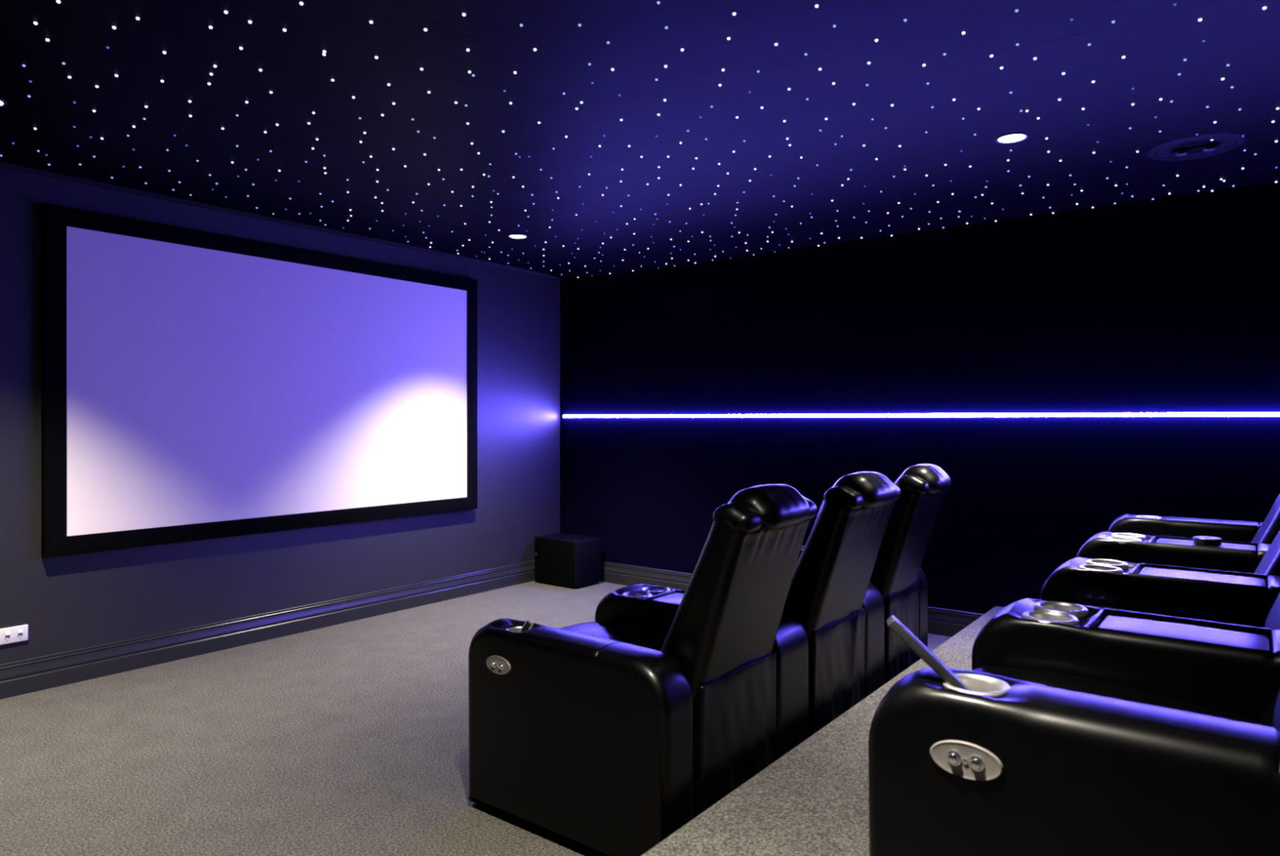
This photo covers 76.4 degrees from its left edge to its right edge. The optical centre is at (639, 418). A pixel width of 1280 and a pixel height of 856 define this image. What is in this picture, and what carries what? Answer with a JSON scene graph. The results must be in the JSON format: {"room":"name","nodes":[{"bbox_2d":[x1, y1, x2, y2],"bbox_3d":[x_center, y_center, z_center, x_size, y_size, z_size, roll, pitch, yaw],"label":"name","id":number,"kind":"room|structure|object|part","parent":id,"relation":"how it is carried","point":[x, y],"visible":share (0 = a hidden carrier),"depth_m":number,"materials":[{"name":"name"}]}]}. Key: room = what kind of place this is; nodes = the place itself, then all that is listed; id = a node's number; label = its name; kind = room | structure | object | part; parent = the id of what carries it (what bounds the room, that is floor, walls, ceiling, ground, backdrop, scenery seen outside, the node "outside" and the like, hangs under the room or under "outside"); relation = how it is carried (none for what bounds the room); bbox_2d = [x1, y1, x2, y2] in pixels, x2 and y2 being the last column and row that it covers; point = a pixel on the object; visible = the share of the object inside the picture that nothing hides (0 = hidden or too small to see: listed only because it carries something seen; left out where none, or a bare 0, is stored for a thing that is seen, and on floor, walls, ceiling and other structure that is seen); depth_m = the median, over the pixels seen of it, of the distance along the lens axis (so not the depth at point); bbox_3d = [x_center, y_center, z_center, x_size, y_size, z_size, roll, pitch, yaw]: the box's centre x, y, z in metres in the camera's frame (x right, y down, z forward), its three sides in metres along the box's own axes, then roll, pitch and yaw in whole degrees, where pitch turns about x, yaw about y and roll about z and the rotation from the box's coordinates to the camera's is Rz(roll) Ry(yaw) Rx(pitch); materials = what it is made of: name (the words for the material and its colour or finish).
{"room":"home theater","nodes":[
{"label":"home theater","id":0,"kind":"room"},
{"bbox_2d":[0,167,559,663],"bbox_3d":[-2.492,0.010,4.941,0.120,2.720,5.925,0,0,37],"label":"wall","id":1,"kind":"structure","parent":0,"point":[70,602],"depth_m":4.98,"materials":[{"name":"grey paint"}]},
{"bbox_2d":[0,623,28,644],"bbox_3d":[-3.104,1.068,4.025,0.018,0.080,0.128,0,0,37],"label":"power outlet","id":2,"kind":"object","parent":1,"relation":"attached to","point":[18,633],"visible":1,"depth_m":4.03,"materials":[{"name":"white plastic"}]},
{"bbox_2d":[4,630,9,635],"bbox_3d":[-3.114,1.054,4.003,0.007,0.021,0.018,0,0,37],"label":"switch","id":3,"kind":"object","parent":2,"relation":"attached to","point":[6,632],"depth_m":4.00,"materials":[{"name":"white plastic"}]},
{"bbox_2d":[41,203,477,557],"bbox_3d":[-2.152,-0.194,5.238,0.051,1.784,2.845,0,0,37],"label":"projection screen","id":4,"kind":"object","parent":1,"relation":"attached to","point":[197,384],"visible":1,"depth_m":4.87,"materials":[{"name":"white fabric"}]},
{"bbox_2d":[0,560,534,698],"bbox_3d":[-2.436,1.286,4.898,0.020,0.167,5.725,0,0,37],"label":"baseboard","id":5,"kind":"structure","parent":1,"relation":"attached to","point":[24,676],"depth_m":4.88,"materials":[{"name":"grey paint"}]},
{"bbox_2d":[0,161,560,279],"bbox_3d":[-2.436,-1.262,4.898,0.020,0.057,5.725,0,0,37],"label":"trim","id":6,"kind":"structure","parent":1,"relation":"attached to","point":[2,165],"depth_m":4.90,"materials":[{"name":"black paint"}]},
{"bbox_2d":[0,580,951,855],"bbox_3d":[0.126,1.430,2.940,6.670,0.120,5.925,0,0,37],"label":"floor","id":7,"kind":"structure","parent":0,"point":[350,738],"depth_m":3.34,"materials":[{"name":"carpet"}]},
{"bbox_2d":[533,532,600,587],"bbox_3d":[-0.607,1.177,6.795,0.467,0.385,0.339,0,0,37],"label":"subwoofer","id":8,"kind":"object","parent":7,"relation":"on","point":[562,558],"visible":1,"depth_m":6.67,"materials":[{"name":"black plastic"}]},
{"bbox_2d":[573,537,600,586],"bbox_3d":[-0.427,1.171,6.668,0.026,0.363,0.315,0,0,37],"label":"grille","id":9,"kind":"object","parent":8,"relation":"attached to","point":[587,551],"depth_m":6.64,"materials":[{"name":"black fabric"}]},
{"bbox_2d":[468,483,816,855],"bbox_3d":[0.008,0.791,2.819,1.079,1.158,0.692,0,0,37],"label":"recliner chair","id":10,"kind":"object","parent":7,"relation":"on","point":[598,738],"visible":0.94,"depth_m":2.56,"materials":[{"name":"black leather"}]},
{"bbox_3d":[-0.483,0.838,2.773,0.120,0.061,0.008,0,0,37],"label":"control plate","id":11,"kind":"part","parent":10,"relation":"part of","materials":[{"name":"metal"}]},
{"bbox_2d":[519,618,533,631],"bbox_3d":[-0.404,0.740,2.816,0.071,0.089,0.024,0,0,-16],"label":"remote control","id":12,"kind":"object","parent":10,"relation":"in","point":[528,624],"visible":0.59,"depth_m":2.82,"materials":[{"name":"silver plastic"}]},
{"bbox_3d":[-0.394,0.722,2.816,0.022,0.040,0.001,28,-10,28],"label":"button panel","id":13,"kind":"part","parent":12,"relation":"part of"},
{"bbox_3d":[-0.223,1.035,2.681,0.874,0.646,0.165,0,0,37],"label":"armrest","id":14,"kind":"part","parent":10,"relation":"part of","materials":[{"name":"black leather"}]},
{"bbox_2d":[559,621,666,650],"bbox_3d":[-0.092,0.900,3.013,0.685,0.187,0.491,0,0,37],"label":"seat cushion","id":15,"kind":"object","parent":10,"relation":"on","point":[614,631],"depth_m":3.09,"materials":[{"name":"black leather"}]},
{"bbox_3d":[0.307,0.603,2.709,0.379,0.664,0.503,0,0,37],"label":"backrest","id":16,"kind":"part","parent":10,"relation":"part of","materials":[{"name":"black leather"}]},
{"bbox_2d":[595,471,900,760],"bbox_3d":[0.467,0.791,3.419,1.079,1.158,0.800,0,0,37],"label":"recliner chair","id":17,"kind":"object","parent":7,"relation":"on","point":[819,644],"visible":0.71,"depth_m":3.17,"materials":[{"name":"black leather"}]},
{"bbox_3d":[0.221,0.749,3.265,0.325,0.037,0.207,0,0,37],"label":"console lid","id":18,"kind":"part","parent":17,"relation":"part of","materials":[{"name":"black leather"}]},
{"bbox_3d":[0.227,1.037,3.269,0.874,0.642,0.270,0,0,37],"label":"armrest","id":19,"kind":"part","parent":17,"relation":"part of","materials":[{"name":"black leather"}]},
{"bbox_3d":[0.793,0.603,3.346,0.378,0.664,0.520,0,0,37],"label":"backrest","id":20,"kind":"part","parent":17,"relation":"part of","materials":[{"name":"black leather"}]},
{"bbox_2d":[640,605,1004,855],"bbox_3d":[1.564,1.255,1.841,2.850,0.230,5.725,0,0,37],"label":"platform","id":21,"kind":"object","parent":7,"relation":"on","point":[813,799],"visible":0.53,"depth_m":2.42,"materials":[{"name":"carpet"}]},
{"bbox_2d":[868,665,1279,855],"bbox_3d":[1.035,0.548,1.430,1.079,1.184,0.680,0,0,37],"label":"recliner chair","id":22,"kind":"object","parent":21,"relation":"on","point":[1022,762],"visible":0.99,"depth_m":1.32,"materials":[{"name":"black leather"}]},
{"bbox_2d":[886,614,971,690],"bbox_3d":[0.545,0.452,1.487,0.179,0.171,0.042,0,0,15],"label":"remote control","id":23,"kind":"object","parent":22,"relation":"in","point":[895,624],"visible":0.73,"depth_m":1.48,"materials":[{"name":"grey plastic"}]},
{"bbox_3d":[0.515,0.410,1.495,0.102,0.002,0.030,44,8,11],"label":"button panel","id":24,"kind":"part","parent":23,"relation":"part of","materials":[{"name":"grey plastic"}]},
{"bbox_3d":[0.554,0.580,1.384,0.120,0.061,0.008,0,0,37],"label":"control plate","id":25,"kind":"part","parent":22,"relation":"part of","materials":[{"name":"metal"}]},
{"bbox_2d":[971,665,1260,724],"bbox_3d":[0.941,0.660,1.630,0.685,0.191,0.465,0,0,37],"label":"armrest","id":26,"kind":"object","parent":22,"relation":"on","point":[1048,677],"depth_m":1.73,"materials":[{"name":"black leather"}]},
{"bbox_3d":[1.306,0.356,1.351,0.462,0.679,0.477,0,0,37],"label":"backrest","id":27,"kind":"part","parent":22,"relation":"part of","materials":[{"name":"black leather"}]},
{"bbox_2d":[971,591,1279,721],"bbox_3d":[1.492,0.548,2.028,1.079,1.184,0.805,0,0,37],"label":"recliner chair","id":28,"kind":"object","parent":21,"relation":"on","point":[1234,668],"visible":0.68,"depth_m":1.85,"materials":[{"name":"black leather"}]},
{"bbox_2d":[1086,604,1164,615],"bbox_3d":[1.421,0.660,2.259,0.685,0.191,0.513,0,0,37],"label":"seat cushion","id":29,"kind":"object","parent":28,"relation":"on","point":[1100,606],"depth_m":2.46,"materials":[{"name":"black leather"}]},
{"bbox_3d":[1.245,0.505,1.872,0.325,0.038,0.207,0,0,37],"label":"console lid","id":30,"kind":"part","parent":28,"relation":"part of","materials":[{"name":"black leather"}]},
{"bbox_3d":[1.783,0.356,1.982,0.469,0.679,0.525,0,0,37],"label":"backrest","id":31,"kind":"part","parent":28,"relation":"part of","materials":[{"name":"black leather"}]},
{"bbox_2d":[1040,529,1279,626],"bbox_3d":[1.972,0.548,2.663,1.079,1.184,0.794,0,0,37],"label":"recliner chair","id":32,"kind":"object","parent":21,"relation":"on","point":[1245,598],"visible":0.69,"depth_m":2.50,"materials":[{"name":"black leather"}]},
{"bbox_3d":[1.448,0.568,2.579,0.120,0.061,0.008,0,0,37],"label":"control plate","id":33,"kind":"part","parent":32,"relation":"part of","materials":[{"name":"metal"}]},
{"bbox_3d":[1.735,0.505,2.520,0.325,0.038,0.202,0,0,37],"label":"console lid","id":34,"kind":"part","parent":32,"relation":"part of","materials":[{"name":"black leather"}]},
{"bbox_3d":[2.255,0.356,2.628,0.495,0.679,0.505,0,0,37],"label":"backrest","id":35,"kind":"part","parent":32,"relation":"part of","materials":[{"name":"black leather"}]},
{"bbox_2d":[1075,493,1279,573],"bbox_3d":[2.507,0.548,3.405,1.079,1.184,1.015,0,0,37],"label":"recliner chair","id":36,"kind":"object","parent":21,"relation":"on","point":[1168,540],"visible":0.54,"depth_m":3.24,"materials":[{"name":"black leather"}]},
{"bbox_3d":[2.199,0.799,3.165,0.874,0.657,0.260,0,0,37],"label":"armrest","id":37,"kind":"part","parent":36,"relation":"part of","materials":[{"name":"black leather"}]},
{"bbox_3d":[2.682,0.798,3.797,0.874,0.660,0.180,0,0,37],"label":"armrest","id":38,"kind":"part","parent":36,"relation":"part of","materials":[{"name":"black leather"}]},
{"bbox_3d":[2.193,0.505,3.162,0.325,0.038,0.197,0,0,37],"label":"console lid","id":39,"kind":"part","parent":36,"relation":"part of","materials":[{"name":"black leather"}]},
{"bbox_2d":[1193,535,1222,545],"bbox_3d":[2.212,0.472,3.170,0.091,0.025,0.091,0,0,37],"label":"puck","id":40,"kind":"object","parent":36,"relation":"on","point":[1203,540],"visible":1,"depth_m":3.14,"materials":[{"name":"black plastic"}]},
{"bbox_3d":[2.730,0.356,3.285,0.488,0.679,0.555,0,0,37],"label":"backrest","id":41,"kind":"part","parent":36,"relation":"part of","materials":[{"name":"black leather"}]},
{"bbox_2d":[797,463,951,697],"bbox_3d":[0.970,0.791,4.077,1.079,1.158,0.864,0,0,37],"label":"recliner chair","id":42,"kind":"object","parent":7,"relation":"on","point":[897,586],"visible":0.38,"depth_m":3.76,"materials":[{"name":"black leather"}]},
{"bbox_3d":[1.104,1.035,4.417,0.874,0.646,0.160,0,0,37],"label":"armrest","id":43,"kind":"part","parent":42,"relation":"part of","materials":[{"name":"black leather"}]},
{"bbox_3d":[0.711,1.037,3.903,0.874,0.642,0.245,0,0,37],"label":"armrest","id":44,"kind":"part","parent":42,"relation":"part of","materials":[{"name":"black leather"}]},
{"bbox_3d":[1.241,0.603,3.932,0.378,0.664,0.425,0,0,37],"label":"backrest","id":45,"kind":"part","parent":42,"relation":"part of","materials":[{"name":"black leather"}]},
{"bbox_2d":[0,0,1279,278],"bbox_3d":[0.126,-1.290,2.940,6.470,0.159,5.725,0,0,37],"label":"ceiling","id":46,"kind":"structure","parent":0,"point":[1155,37],"depth_m":3.23,"materials":[{"name":"paint"}]},
{"bbox_2d":[0,98,7,106],"bbox_3d":[-2.534,-1.234,3.148,0.136,0.010,0.136,0,0,37],"label":"recessed light","id":47,"kind":"object","parent":46,"relation":"in","point":[2,104],"visible":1,"depth_m":3.17,"materials":[{"name":"metal"}]},
{"bbox_2d":[507,233,528,239],"bbox_3d":[-0.826,-1.234,5.498,0.136,0.010,0.136,0,0,37],"label":"recessed light","id":48,"kind":"object","parent":46,"relation":"in","point":[516,236],"visible":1,"depth_m":5.49,"materials":[{"name":"metal"}]},
{"bbox_2d":[995,132,1028,143],"bbox_3d":[1.634,-1.234,3.574,0.136,0.010,0.136,0,0,37],"label":"recessed light","id":49,"kind":"object","parent":46,"relation":"in","point":[1010,138],"visible":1,"depth_m":3.57,"materials":[{"name":"metal"}]},
{"bbox_2d":[1146,133,1246,160],"bbox_3d":[2.527,-1.223,3.701,0.374,0.032,0.374,0,0,37],"label":"ceiling speaker","id":50,"kind":"object","parent":46,"relation":"attached to","point":[1229,141],"visible":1,"depth_m":3.68,"materials":[{"name":"plastic"}]},
{"bbox_2d":[560,181,1279,613],"bbox_3d":[1.941,0.010,5.232,6.570,2.720,0.120,0,0,37],"label":"wall","id":51,"kind":"structure","parent":0,"point":[1171,304],"depth_m":5.09,"materials":[{"name":"black paint"}]},
{"bbox_2d":[600,560,983,636],"bbox_3d":[0.726,1.286,6.072,3.620,0.167,0.020,0,0,37],"label":"baseboard","id":52,"kind":"structure","parent":51,"relation":"attached to","point":[941,621],"depth_m":6.42,"materials":[{"name":"grey paint"}]},
{"bbox_2d":[563,411,1279,417],"bbox_3d":[1.871,-0.024,5.202,6.405,0.023,0.013,0,0,37],"label":"led light strip","id":53,"kind":"object","parent":51,"relation":"attached to","point":[1079,414],"visible":1,"depth_m":5.10,"materials":[{"name":"plastic"}]}
]}

